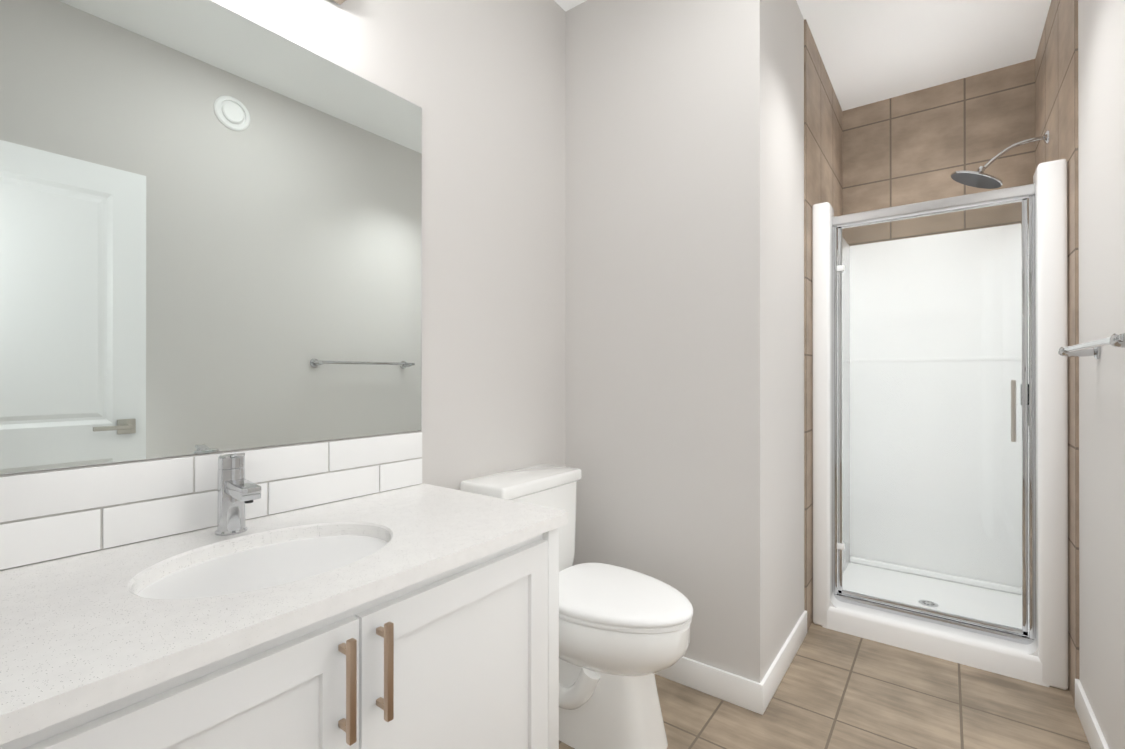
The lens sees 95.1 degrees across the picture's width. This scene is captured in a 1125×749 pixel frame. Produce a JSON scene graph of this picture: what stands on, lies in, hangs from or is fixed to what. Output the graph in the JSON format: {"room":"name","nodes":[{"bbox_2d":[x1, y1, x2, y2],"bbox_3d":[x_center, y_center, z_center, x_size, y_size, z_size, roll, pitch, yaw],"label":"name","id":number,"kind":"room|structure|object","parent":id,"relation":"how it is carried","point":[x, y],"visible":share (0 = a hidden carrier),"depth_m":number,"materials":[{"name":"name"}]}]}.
{"room":"bathroom","nodes":[
{"label":"bathroom","id":0,"kind":"room"},
{"bbox_2d":[0,0,565,569],"bbox_3d":[-0.652,-0.220,1.443,0.100,2.740,2.090,0,0,37],"label":"wall","id":1,"kind":"structure","parent":0,"point":[480,84],"depth_m":1.84,"materials":[{"name":"white paint"}]},
{"bbox_2d":[0,431,421,569],"bbox_3d":[-0.808,0.261,1.140,0.009,0.166,1.212,0,0,37],"label":"tile backsplash","id":2,"kind":"structure","parent":1,"relation":"attached to","point":[51,514],"depth_m":1.09,"materials":[{"name":"white tile"}]},
{"bbox_2d":[0,0,421,474],"bbox_3d":[-0.809,-0.334,1.142,0.005,1.020,1.212,0,0,37],"label":"mirror","id":3,"kind":"object","parent":1,"relation":"attached to","point":[210,226],"visible":1,"depth_m":1.13,"materials":[{"name":"silver mirror"}]},
{"bbox_2d":[333,0,345,4],"bbox_3d":[-0.764,-1.025,1.138,0.087,0.110,0.605,0,0,37],"label":"sconce","id":4,"kind":"object","parent":1,"relation":"attached to","point":[339,2],"visible":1,"depth_m":1.38,"materials":[{"name":"brown metal"}]},
{"bbox_2d":[554,0,1050,110],"bbox_3d":[0.605,-1.639,1.624,1.900,0.100,3.880,0,0,37],"label":"ceiling","id":5,"kind":"structure","parent":0,"point":[872,51],"depth_m":2.44,"materials":[{"name":"white paint"}]},
{"bbox_2d":[559,622,1090,748],"bbox_3d":[0.605,1.201,1.618,1.900,0.100,3.880,0,0,37],"label":"floor","id":6,"kind":"structure","parent":0,"point":[837,690],"depth_m":1.77,"materials":[{"name":"tile"}]},
{"bbox_2d":[0,453,567,748],"bbox_3d":[-0.573,0.659,0.970,0.585,0.981,1.222,0,0,37],"label":"bathroom vanity","id":7,"kind":"object","parent":6,"relation":"on","point":[422,616],"visible":1,"depth_m":0.89,"materials":[{"name":"white paint"}]},
{"bbox_2d":[460,464,692,748],"bbox_3d":[0.075,0.756,1.703,0.735,0.790,0.444,0,0,37],"label":"toilet","id":8,"kind":"object","parent":6,"relation":"on","point":[624,635],"visible":0.58,"depth_m":1.55,"materials":[{"name":"white ceramic"}]},
{"bbox_2d":[566,0,803,682],"bbox_3d":[0.840,-0.217,2.750,0.924,2.740,1.790,0,0,37],"label":"wall block","id":9,"kind":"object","parent":6,"relation":"on","point":[685,286],"visible":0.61,"depth_m":1.96,"materials":[{"name":"white paint"}]},
{"bbox_2d":[804,19,842,630],"bbox_3d":[1.386,-0.217,2.703,0.008,2.740,1.010,0,0,37],"label":"shower wall tile","id":10,"kind":"structure","parent":9,"relation":"attached to","point":[823,168],"depth_m":2.39,"materials":[{"name":"brown tile"}]},
{"bbox_2d":[654,657,769,714],"bbox_3d":[0.345,1.101,1.993,0.836,0.100,0.016,0,0,37],"label":"baseboard","id":11,"kind":"structure","parent":6,"relation":"on","point":[748,694],"depth_m":1.82,"materials":[{"name":"white paint"}]},
{"bbox_2d":[766,610,806,700],"bbox_3d":[0.888,1.101,2.031,0.012,0.100,0.660,0,0,37],"label":"baseboard","id":12,"kind":"structure","parent":6,"relation":"on","point":[785,656],"depth_m":2.01,"materials":[{"name":"white paint"}]},
{"bbox_2d":[812,159,1067,689],"bbox_3d":[1.760,0.182,2.478,0.852,1.940,0.898,0,0,37],"label":"shower stall","id":13,"kind":"object","parent":6,"relation":"on","point":[940,447],"visible":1,"depth_m":2.60,"materials":[{"name":"white plastic"}]},
{"bbox_2d":[1078,0,1124,748],"bbox_3d":[1.325,-0.220,1.082,0.100,2.740,3.880,0,0,37],"label":"wall","id":14,"kind":"structure","parent":0,"point":[1101,95],"depth_m":1.50,"materials":[{"name":"white paint"}]},
{"bbox_2d":[1035,0,1078,702],"bbox_3d":[2.082,-0.218,2.184,0.008,2.740,1.010,0,0,37],"label":"shower wall tile","id":15,"kind":"structure","parent":14,"relation":"attached to","point":[1056,87],"depth_m":1.86,"materials":[{"name":"brown tile"}]},
{"bbox_2d":[950,130,1048,188],"bbox_3d":[1.986,-0.963,2.350,0.342,0.206,0.208,0,0,37],"label":"shower head","id":16,"kind":"object","parent":15,"relation":"attached to","point":[979,178],"visible":1,"depth_m":2.35},
{"bbox_2d":[1058,333,1124,358],"bbox_3d":[1.383,-0.072,1.317,0.088,0.052,0.705,0,0,37],"label":"towel rail","id":17,"kind":"object","parent":14,"relation":"attached to","point":[1083,349],"visible":1,"depth_m":1.37,"materials":[{"name":"silver metal"}]},
{"bbox_2d":[1075,679,1108,748],"bbox_3d":[0.978,1.099,0.709,0.012,0.100,2.670,0,0,37],"label":"baseboard","id":18,"kind":"structure","parent":14,"relation":"attached to","point":[1095,737],"depth_m":1.62,"materials":[{"name":"white paint"}]},
{"bbox_3d":[2.066,-0.217,2.888,0.876,2.740,0.100,0,0,37],"label":"wall","id":19,"kind":"structure","parent":0,"visible":0},
{"bbox_2d":[842,59,1034,245],"bbox_3d":[2.034,-0.217,2.845,0.860,2.740,0.008,0,0,37],"label":"shower wall tile","id":20,"kind":"structure","parent":19,"relation":"attached to","point":[922,145],"depth_m":2.82,"materials":[{"name":"brown tile"}]}
]}

